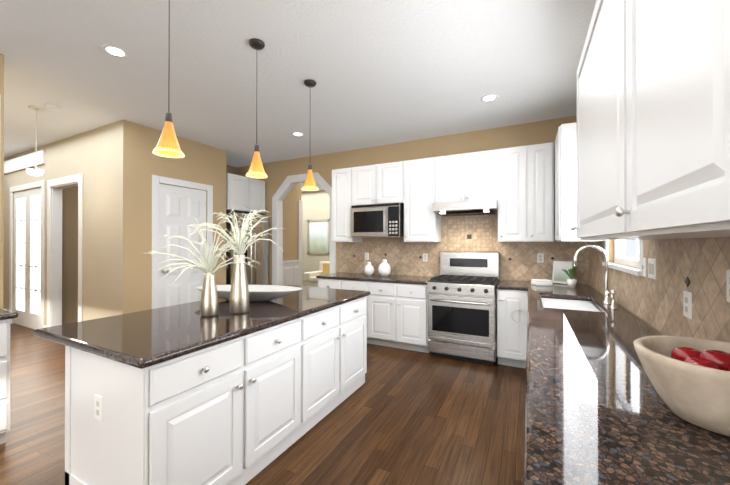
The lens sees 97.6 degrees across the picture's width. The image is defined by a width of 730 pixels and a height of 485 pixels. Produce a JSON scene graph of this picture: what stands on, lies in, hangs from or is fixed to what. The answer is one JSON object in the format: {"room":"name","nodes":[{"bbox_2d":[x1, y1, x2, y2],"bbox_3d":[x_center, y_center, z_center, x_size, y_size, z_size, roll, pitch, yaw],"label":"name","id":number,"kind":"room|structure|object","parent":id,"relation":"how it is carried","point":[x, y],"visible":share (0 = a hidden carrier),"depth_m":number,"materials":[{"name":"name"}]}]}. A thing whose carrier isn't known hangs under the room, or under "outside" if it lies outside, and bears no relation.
{"room":"kitchen","nodes":[
{"label":"kitchen","id":0,"kind":"room"},
{"bbox_2d":[0,54,3,308],"bbox_3d":[-3.821,-0.070,0.874,0.120,2.880,3.840,0,0,27],"label":"wall","id":1,"kind":"structure","parent":0,"point":[1,168],"depth_m":2.55,"materials":[{"name":"beige paint"}]},
{"bbox_2d":[3,120,122,325],"bbox_3d":[-4.875,-0.054,4.940,4.400,2.880,0.122,0,0,27],"label":"wall","id":2,"kind":"structure","parent":0,"point":[91,156],"depth_m":4.20,"materials":[{"name":"beige paint"}]},
{"bbox_2d":[4,150,44,173],"bbox_3d":[-5.732,-1.308,5.300,1.870,0.210,0.029,0,0,27],"label":"trim","id":3,"kind":"structure","parent":2,"relation":"attached to","point":[20,163],"depth_m":5.17,"materials":[{"name":"white"}]},
{"bbox_2d":[13,187,40,329],"bbox_3d":[-5.495,0.259,5.197,1.172,2.238,0.088,0,0,27],"label":"french door","id":4,"kind":"structure","parent":2,"relation":"in","point":[27,263],"depth_m":5.20,"materials":[{"name":"white glass"}]},
{"bbox_2d":[9,180,44,327],"bbox_3d":[-5.502,0.216,5.184,1.360,2.340,0.015,0,0,27],"label":"trim","id":5,"kind":"structure","parent":2,"relation":"attached to","point":[41,183],"depth_m":4.91,"materials":[{"name":"white wood"}]},
{"bbox_2d":[47,174,82,326],"bbox_3d":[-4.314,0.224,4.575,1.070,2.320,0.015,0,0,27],"label":"trim","id":6,"kind":"structure","parent":2,"relation":"attached to","point":[78,178],"depth_m":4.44,"materials":[{"name":"white wood"}]},
{"bbox_2d":[62,186,77,324],"bbox_3d":[-4.524,-0.052,5.537,0.120,2.880,1.260,0,0,27],"label":"wall","id":7,"kind":"structure","parent":0,"point":[69,255],"depth_m":5.07,"materials":[{"name":"beige paint"}]},
{"bbox_2d":[123,120,300,313],"bbox_3d":[-2.217,-0.053,5.434,0.120,2.880,3.420,0,0,27],"label":"wall","id":8,"kind":"structure","parent":0,"point":[201,163],"depth_m":4.16,"materials":[{"name":"beige paint"}]},
{"bbox_2d":[152,175,212,308],"bbox_3d":[-2.580,0.249,4.574,0.015,2.270,0.900,0,0,27],"label":"door frame","id":9,"kind":"structure","parent":8,"relation":"attached to","point":[156,180],"depth_m":4.24,"materials":[{"name":"white wood"}]},
{"bbox_2d":[159,183,206,307],"bbox_3d":[-2.583,0.292,4.575,0.112,2.168,0.712,0,0,27],"label":"pantry door","id":10,"kind":"structure","parent":8,"relation":"in","point":[179,207],"depth_m":4.53,"materials":[{"name":"white wood"}]},
{"bbox_2d":[226,173,264,213],"bbox_3d":[-2.304,-0.842,5.729,0.661,0.600,0.820,0,0,27],"label":"upper cabinet","id":11,"kind":"object","parent":8,"relation":"attached to","point":[246,195],"visible":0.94,"depth_m":5.53,"materials":[{"name":"white wood"}]},
{"bbox_2d":[283,260,301,285],"bbox_3d":[-1.582,0.826,6.507,0.029,0.910,0.925,0,0,27],"label":"trim","id":12,"kind":"structure","parent":8,"relation":"attached to","point":[291,272],"depth_m":6.63,"materials":[{"name":"white wood"}]},
{"bbox_2d":[298,200,302,285],"bbox_3d":[-1.450,0.243,6.916,0.145,2.300,0.120,0,0,27],"label":"trim","id":13,"kind":"structure","parent":8,"relation":"attached to","point":[300,208],"depth_m":6.88,"materials":[{"name":"white wood"}]},
{"bbox_2d":[226,165,237,174],"bbox_3d":[-2.783,-0.051,5.976,0.120,2.880,0.870,0,0,27],"label":"wall","id":14,"kind":"structure","parent":0,"point":[231,169],"depth_m":6.21,"materials":[{"name":"beige paint"}]},
{"bbox_2d":[0,323,525,484],"bbox_3d":[-1.945,1.413,4.402,13.500,0.060,12.800,0,0,27],"label":"floor","id":15,"kind":"structure","parent":0,"point":[399,416],"depth_m":2.38,"materials":[{"name":"brown wood"}]},
{"bbox_2d":[0,308,17,443],"bbox_3d":[-3.063,0.923,1.499,0.649,0.900,1.850,0,0,27],"label":"cabinet","id":16,"kind":"object","parent":15,"relation":"on","point":[6,316],"visible":1,"depth_m":2.14,"materials":[{"name":"white wood"}]},
{"bbox_2d":[65,293,369,484],"bbox_3d":[-0.752,0.946,2.377,0.770,0.859,2.033,0,0,27],"label":"kitchen island","id":17,"kind":"object","parent":15,"relation":"on","point":[184,394],"depth_m":1.62,"materials":[{"name":"white wood"}]},
{"bbox_2d":[34,285,369,372],"bbox_3d":[-0.877,0.496,2.443,1.030,0.040,2.100,0,0,27],"label":"island countertop","id":18,"kind":"structure","parent":17,"relation":"on","point":[135,340],"depth_m":1.78,"materials":[{"name":"brown stone"}]},
{"bbox_2d":[147,209,285,316],"bbox_3d":[-0.936,0.112,2.104,0.713,0.724,0.789,0,0,27],"label":"vase","id":19,"kind":"object","parent":18,"relation":"on","point":[239,299],"visible":1,"depth_m":2.08,"materials":[{"name":"silver metal"}]},
{"bbox_2d":[195,285,302,301],"bbox_3d":[-0.961,0.423,2.621,0.890,0.106,0.454,0,0,27],"label":"platter","id":20,"kind":"object","parent":18,"relation":"on","point":[258,293],"visible":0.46,"depth_m":2.52,"materials":[{"name":"white ceramic"}]},
{"bbox_2d":[226,212,268,284],"bbox_3d":[-2.307,0.448,5.726,0.913,1.880,0.790,0,0,27],"label":"fridge","id":21,"kind":"object","parent":15,"relation":"on","point":[259,273],"visible":0.19,"depth_m":5.56,"materials":[{"name":"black metal"}]},
{"bbox_2d":[304,261,329,286],"bbox_3d":[-0.507,0.957,7.981,1.900,0.880,0.920,0,0,27],"label":"sofa","id":22,"kind":"object","parent":15,"relation":"on","point":[310,279],"visible":0.15,"depth_m":8.06,"materials":[{"name":"beige fabric"}]},
{"bbox_2d":[427,251,499,364],"bbox_3d":[1.232,0.752,3.961,0.760,1.260,0.734,0,0,27],"label":"range","id":23,"kind":"object","parent":15,"relation":"on","point":[462,303],"visible":0.98,"depth_m":3.73,"materials":[{"name":"silver metal"}]},
{"bbox_2d":[316,245,729,484],"bbox_3d":[0.227,0.700,2.791,3.398,1.355,3.786,0,0,27],"label":"base cabinets","id":24,"kind":"object","parent":15,"relation":"on","point":[598,411],"visible":0.85,"depth_m":1.08,"materials":[{"name":"white"}]},
{"bbox_2d":[364,262,373,275],"bbox_3d":[0.061,0.384,4.705,0.153,0.200,0.153,0,0,27],"label":"jar","id":25,"kind":"object","parent":24,"relation":"on","point":[369,269],"visible":1,"depth_m":4.65,"materials":[{"name":"white ceramic"}]},
{"bbox_2d":[378,259,390,275],"bbox_3d":[0.284,0.360,4.613,0.189,0.247,0.189,0,0,27],"label":"jar","id":26,"kind":"object","parent":24,"relation":"on","point":[384,268],"visible":1,"depth_m":4.55,"materials":[{"name":"white ceramic"}]},
{"bbox_2d":[531,279,552,285],"bbox_3d":[1.992,0.450,3.604,0.180,0.060,0.140,0,0,7],"label":"napkin stack","id":27,"kind":"object","parent":24,"relation":"on","point":[541,282],"visible":1,"depth_m":3.54,"materials":[{"name":"white paper"}]},
{"bbox_2d":[552,261,572,283],"bbox_3d":[2.296,0.348,3.718,0.061,0.259,0.200,0,0,-38],"label":"picture frame","id":28,"kind":"object","parent":24,"relation":"on","point":[559,275],"visible":0.79,"depth_m":3.72,"materials":[{"name":"white paper"}]},
{"bbox_2d":[561,266,576,287],"bbox_3d":[2.183,0.364,3.411,0.147,0.230,0.109,0,0,27],"label":"potted plant","id":29,"kind":"object","parent":24,"relation":"on","point":[571,282],"visible":1,"depth_m":3.38,"materials":[{"name":"green plant"}]},
{"bbox_2d":[573,245,616,308],"bbox_3d":[1.755,0.248,2.448,0.254,0.455,0.249,0,0,27],"label":"faucet","id":30,"kind":"object","parent":24,"relation":"on","point":[606,304],"depth_m":2.48,"materials":[{"name":"silver metal"}]},
{"bbox_2d":[633,336,729,435],"bbox_3d":[0.925,0.377,0.836,0.342,0.184,0.342,0,0,27],"label":"stone bowl","id":31,"kind":"object","parent":24,"relation":"on","point":[689,377],"visible":1,"depth_m":0.81,"materials":[{"name":"beige"}]},
{"bbox_2d":[0,0,596,191],"bbox_3d":[-1.945,-1.526,4.413,13.500,0.060,12.800,0,0,27],"label":"ceiling","id":32,"kind":"structure","parent":0,"point":[382,72],"depth_m":2.77,"materials":[{"name":"white paint"}]},
{"bbox_2d":[26,106,43,175],"bbox_3d":[-3.675,-1.120,3.555,0.147,0.757,0.138,0,0,27],"label":"pendant light fixture","id":33,"kind":"object","parent":32,"relation":"hanging from","point":[38,172],"visible":1,"depth_m":3.56,"materials":[{"name":"silver metal"}]},
{"bbox_2d":[44,104,60,110],"bbox_3d":[-3.439,-1.482,3.515,0.130,0.033,0.128,0,0,27],"label":"smoke detector","id":34,"kind":"object","parent":32,"relation":"attached to","point":[52,107],"visible":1,"depth_m":3.49,"materials":[{"name":"white plastic"}]},
{"bbox_2d":[100,44,129,58],"bbox_3d":[-1.963,-1.502,2.512,0.184,0.008,0.184,0,0,27],"label":"recessed light","id":35,"kind":"object","parent":32,"relation":"in","point":[115,52],"visible":1,"depth_m":2.51,"materials":[{"name":"white"}]},
{"bbox_2d":[165,0,172,122],"bbox_3d":[-1.116,-1.021,1.818,0.116,0.969,0.116,0,0,27],"label":"cord","id":36,"kind":"object","parent":32,"relation":"hanging from","point":[168,116],"visible":0.52,"depth_m":1.82,"materials":[{"name":"brown plastic"}]},
{"bbox_2d":[152,121,183,157],"bbox_3d":[-1.116,-0.596,1.817,0.156,0.190,0.156,0,0,27],"label":"shade","id":37,"kind":"object","parent":36,"relation":"hanging from","point":[168,145],"visible":1,"depth_m":1.79,"materials":[{"name":"orange"}]},
{"bbox_2d":[249,38,264,151],"bbox_3d":[-0.815,-1.018,2.406,0.116,0.969,0.116,0,0,27],"label":"cord","id":38,"kind":"object","parent":32,"relation":"hanging from","point":[256,44],"visible":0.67,"depth_m":2.40,"materials":[{"name":"brown plastic"}]},
{"bbox_2d":[246,151,266,177],"bbox_3d":[-0.815,-0.594,2.404,0.156,0.190,0.156,0,0,27],"label":"shade","id":39,"kind":"object","parent":38,"relation":"hanging from","point":[256,169],"visible":1,"depth_m":2.37,"materials":[{"name":"orange"}]},
{"bbox_2d":[291,132,304,136],"bbox_3d":[-0.926,-1.494,4.408,0.184,0.008,0.184,0,0,27],"label":"recessed light","id":40,"kind":"object","parent":32,"relation":"in","point":[298,134],"visible":1,"depth_m":4.41,"materials":[{"name":"white"}]},
{"bbox_2d":[304,79,315,169],"bbox_3d":[-0.514,-1.016,2.993,0.116,0.969,0.116,0,0,27],"label":"cord","id":41,"kind":"object","parent":32,"relation":"hanging from","point":[309,83],"visible":0.77,"depth_m":2.97,"materials":[{"name":"brown plastic"}]},
{"bbox_2d":[302,169,317,190],"bbox_3d":[-0.514,-0.592,2.992,0.156,0.190,0.156,0,0,27],"label":"shade","id":42,"kind":"object","parent":41,"relation":"hanging from","point":[309,184],"visible":1,"depth_m":2.96,"materials":[{"name":"orange"}]},
{"bbox_2d":[480,94,498,101],"bbox_3d":[1.291,-1.499,3.318,0.184,0.008,0.184,0,0,27],"label":"recessed light","id":43,"kind":"object","parent":32,"relation":"in","point":[489,98],"visible":1,"depth_m":3.32,"materials":[{"name":"white"}]},
{"bbox_2d":[278,178,329,188],"bbox_3d":[-1.066,-0.932,5.657,1.152,0.301,0.120,0,0,27],"label":"arch","id":44,"kind":"object","parent":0,"point":[327,180],"visible":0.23,"depth_m":5.38,"materials":[{"name":"beige paint"}]},
{"bbox_2d":[301,190,329,285],"bbox_3d":[-0.937,-0.040,8.902,8.200,2.880,0.120,0,0,27],"label":"wall","id":45,"kind":"structure","parent":0,"point":[316,204],"depth_m":9.12,"materials":[{"name":"beige paint"}]},
{"bbox_2d":[307,219,329,253],"bbox_3d":[-1.311,-0.159,9.005,0.760,0.980,0.033,0,0,27],"label":"window","id":46,"kind":"structure","parent":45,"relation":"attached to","point":[318,236],"depth_m":9.00,"materials":[{"name":"white glass"}]},
{"bbox_2d":[238,115,589,284],"bbox_3d":[0.065,-0.054,5.075,6.010,2.880,0.120,0,0,27],"label":"wall","id":47,"kind":"structure","parent":0,"point":[518,135],"depth_m":4.74,"materials":[{"name":"beige paint"}]},
{"bbox_2d":[272,172,335,285],"bbox_3d":[-1.069,0.096,5.647,1.380,2.585,0.143,0,0,27],"label":"trim","id":48,"kind":"structure","parent":47,"relation":"attached to","point":[284,189],"depth_m":5.86,"materials":[{"name":"white wood"}]},
{"bbox_2d":[332,167,361,241],"bbox_3d":[-0.286,-0.564,4.996,0.361,1.120,0.339,0,0,27],"label":"upper cabinet","id":49,"kind":"object","parent":47,"relation":"attached to","point":[341,178],"depth_m":4.84,"materials":[{"name":"white wood"}]},
{"bbox_2d":[352,161,403,204],"bbox_3d":[0.240,-0.836,4.728,0.820,0.578,0.339,0,0,27],"label":"upper cabinet","id":50,"kind":"object","parent":47,"relation":"attached to","point":[377,183],"depth_m":4.56,"materials":[{"name":"white wood"}]},
{"bbox_2d":[351,202,403,237],"bbox_3d":[0.213,-0.310,4.674,0.760,0.470,0.456,0,0,27],"label":"microwave","id":51,"kind":"object","parent":50,"relation":"attached to","point":[383,220],"visible":1,"depth_m":4.49,"materials":[{"name":"silver metal"}]},
{"bbox_2d":[400,156,440,241],"bbox_3d":[0.832,-0.566,4.423,0.512,1.120,0.339,0,0,27],"label":"upper cabinet","id":52,"kind":"object","parent":47,"relation":"attached to","point":[421,176],"depth_m":4.28,"materials":[{"name":"white wood"}]},
{"bbox_2d":[423,253,427,260],"bbox_3d":[0.863,0.215,4.583,0.070,0.114,0.007,0,0,27],"label":"outlet","id":53,"kind":"object","parent":47,"relation":"attached to","point":[425,255],"depth_m":4.58,"materials":[{"name":"white plastic"}]},
{"bbox_2d":[339,240,588,283],"bbox_3d":[1.089,0.228,4.476,3.399,0.509,0.008,0,0,27],"label":"backsplash","id":54,"kind":"structure","parent":47,"relation":"attached to","point":[402,257],"depth_m":4.49,"materials":[{"name":"tile"}]},
{"bbox_2d":[432,200,497,215],"bbox_3d":[1.296,-0.428,4.092,0.760,0.129,0.506,0,0,27],"label":"range hood","id":55,"kind":"object","parent":47,"relation":"attached to","point":[487,207],"visible":0.92,"depth_m":3.92,"materials":[{"name":"silver metal"}]},
{"bbox_2d":[441,214,497,251],"bbox_3d":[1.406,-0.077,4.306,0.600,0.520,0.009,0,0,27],"label":"backsplash","id":56,"kind":"structure","parent":47,"relation":"attached to","point":[472,234],"depth_m":4.30,"materials":[{"name":"tile"}]},
{"bbox_2d":[440,149,499,202],"bbox_3d":[1.334,-0.811,4.167,0.761,0.633,0.339,0,0,27],"label":"upper cabinet","id":57,"kind":"object","parent":47,"relation":"attached to","point":[473,176],"depth_m":3.99,"materials":[{"name":"white wood"}]},
{"bbox_2d":[498,144,535,241],"bbox_3d":[1.815,-0.568,3.920,0.464,1.120,0.339,0,0,27],"label":"upper cabinet","id":58,"kind":"object","parent":47,"relation":"attached to","point":[517,183],"depth_m":3.75,"materials":[{"name":"white wood"}]},
{"bbox_2d":[537,253,543,262],"bbox_3d":[2.154,0.192,3.922,0.070,0.114,0.007,0,0,27],"label":"outlet","id":59,"kind":"object","parent":47,"relation":"attached to","point":[540,256],"depth_m":3.92,"materials":[{"name":"white plastic"}]},
{"bbox_2d":[536,142,553,241],"bbox_3d":[2.043,-0.569,3.804,0.336,1.120,0.339,0,0,27],"label":"upper cabinet","id":60,"kind":"object","parent":47,"relation":"attached to","point":[545,151],"depth_m":3.62,"materials":[{"name":"white wood"}]},
{"bbox_2d":[589,237,729,342],"bbox_3d":[1.008,-0.071,0.464,0.129,2.880,7.470,0,0,27],"label":"wall","id":61,"kind":"structure","parent":0,"point":[702,265],"depth_m":1.51,"materials":[{"name":"tile"}]},
{"bbox_2d":[555,122,604,241],"bbox_3d":[2.130,-0.571,3.222,0.399,1.120,0.520,0,0,27],"label":"upper cabinet","id":62,"kind":"object","parent":61,"relation":"attached to","point":[566,179],"visible":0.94,"depth_m":3.04,"materials":[{"name":"white wood"}]},
{"bbox_2d":[602,240,643,275],"bbox_3d":[2.058,-0.374,2.348,0.335,1.900,1.740,0,0,27],"label":"window","id":63,"kind":"structure","parent":61,"relation":"in","point":[619,258],"depth_m":2.45,"materials":[{"name":"white"}]},
{"bbox_2d":[642,258,644,276],"bbox_3d":[1.676,0.149,1.924,0.011,0.114,0.070,0,0,27],"label":"outlet","id":64,"kind":"object","parent":61,"relation":"attached to","point":[643,266],"depth_m":1.92,"materials":[{"name":"white plastic"}]},
{"bbox_2d":[644,258,655,279],"bbox_3d":[1.614,0.148,1.798,0.008,0.114,0.115,0,0,27],"label":"outlet","id":65,"kind":"object","parent":61,"relation":"attached to","point":[651,262],"depth_m":1.79,"materials":[{"name":"white plastic"}]},
{"bbox_2d":[571,0,729,239],"bbox_3d":[1.045,-0.534,1.104,0.399,1.030,1.720,0,0,27],"label":"upper cabinet","id":66,"kind":"object","parent":61,"relation":"attached to","point":[653,119],"visible":1,"depth_m":0.76,"materials":[{"name":"white wood"}]},
{"bbox_2d":[685,277,689,286],"bbox_3d":[1.411,0.172,1.397,0.003,0.044,0.044,0,0,27],"label":"backsplash","id":67,"kind":"structure","parent":61,"relation":"attached to","point":[687,281],"depth_m":1.39,"materials":[{"name":"brown tile"}]},
{"bbox_2d":[683,291,691,318],"bbox_3d":[1.409,0.273,1.397,0.007,0.114,0.070,0,0,27],"label":"outlet","id":68,"kind":"object","parent":61,"relation":"attached to","point":[687,304],"depth_m":1.39,"materials":[{"name":"white plastic"}]},
{"bbox_2d":[726,270,729,302],"bbox_3d":[1.249,0.151,1.086,0.007,0.114,0.070,0,0,27],"label":"outlet","id":69,"kind":"object","parent":61,"relation":"attached to","point":[728,271],"depth_m":1.10,"materials":[{"name":"white plastic"}]}
]}

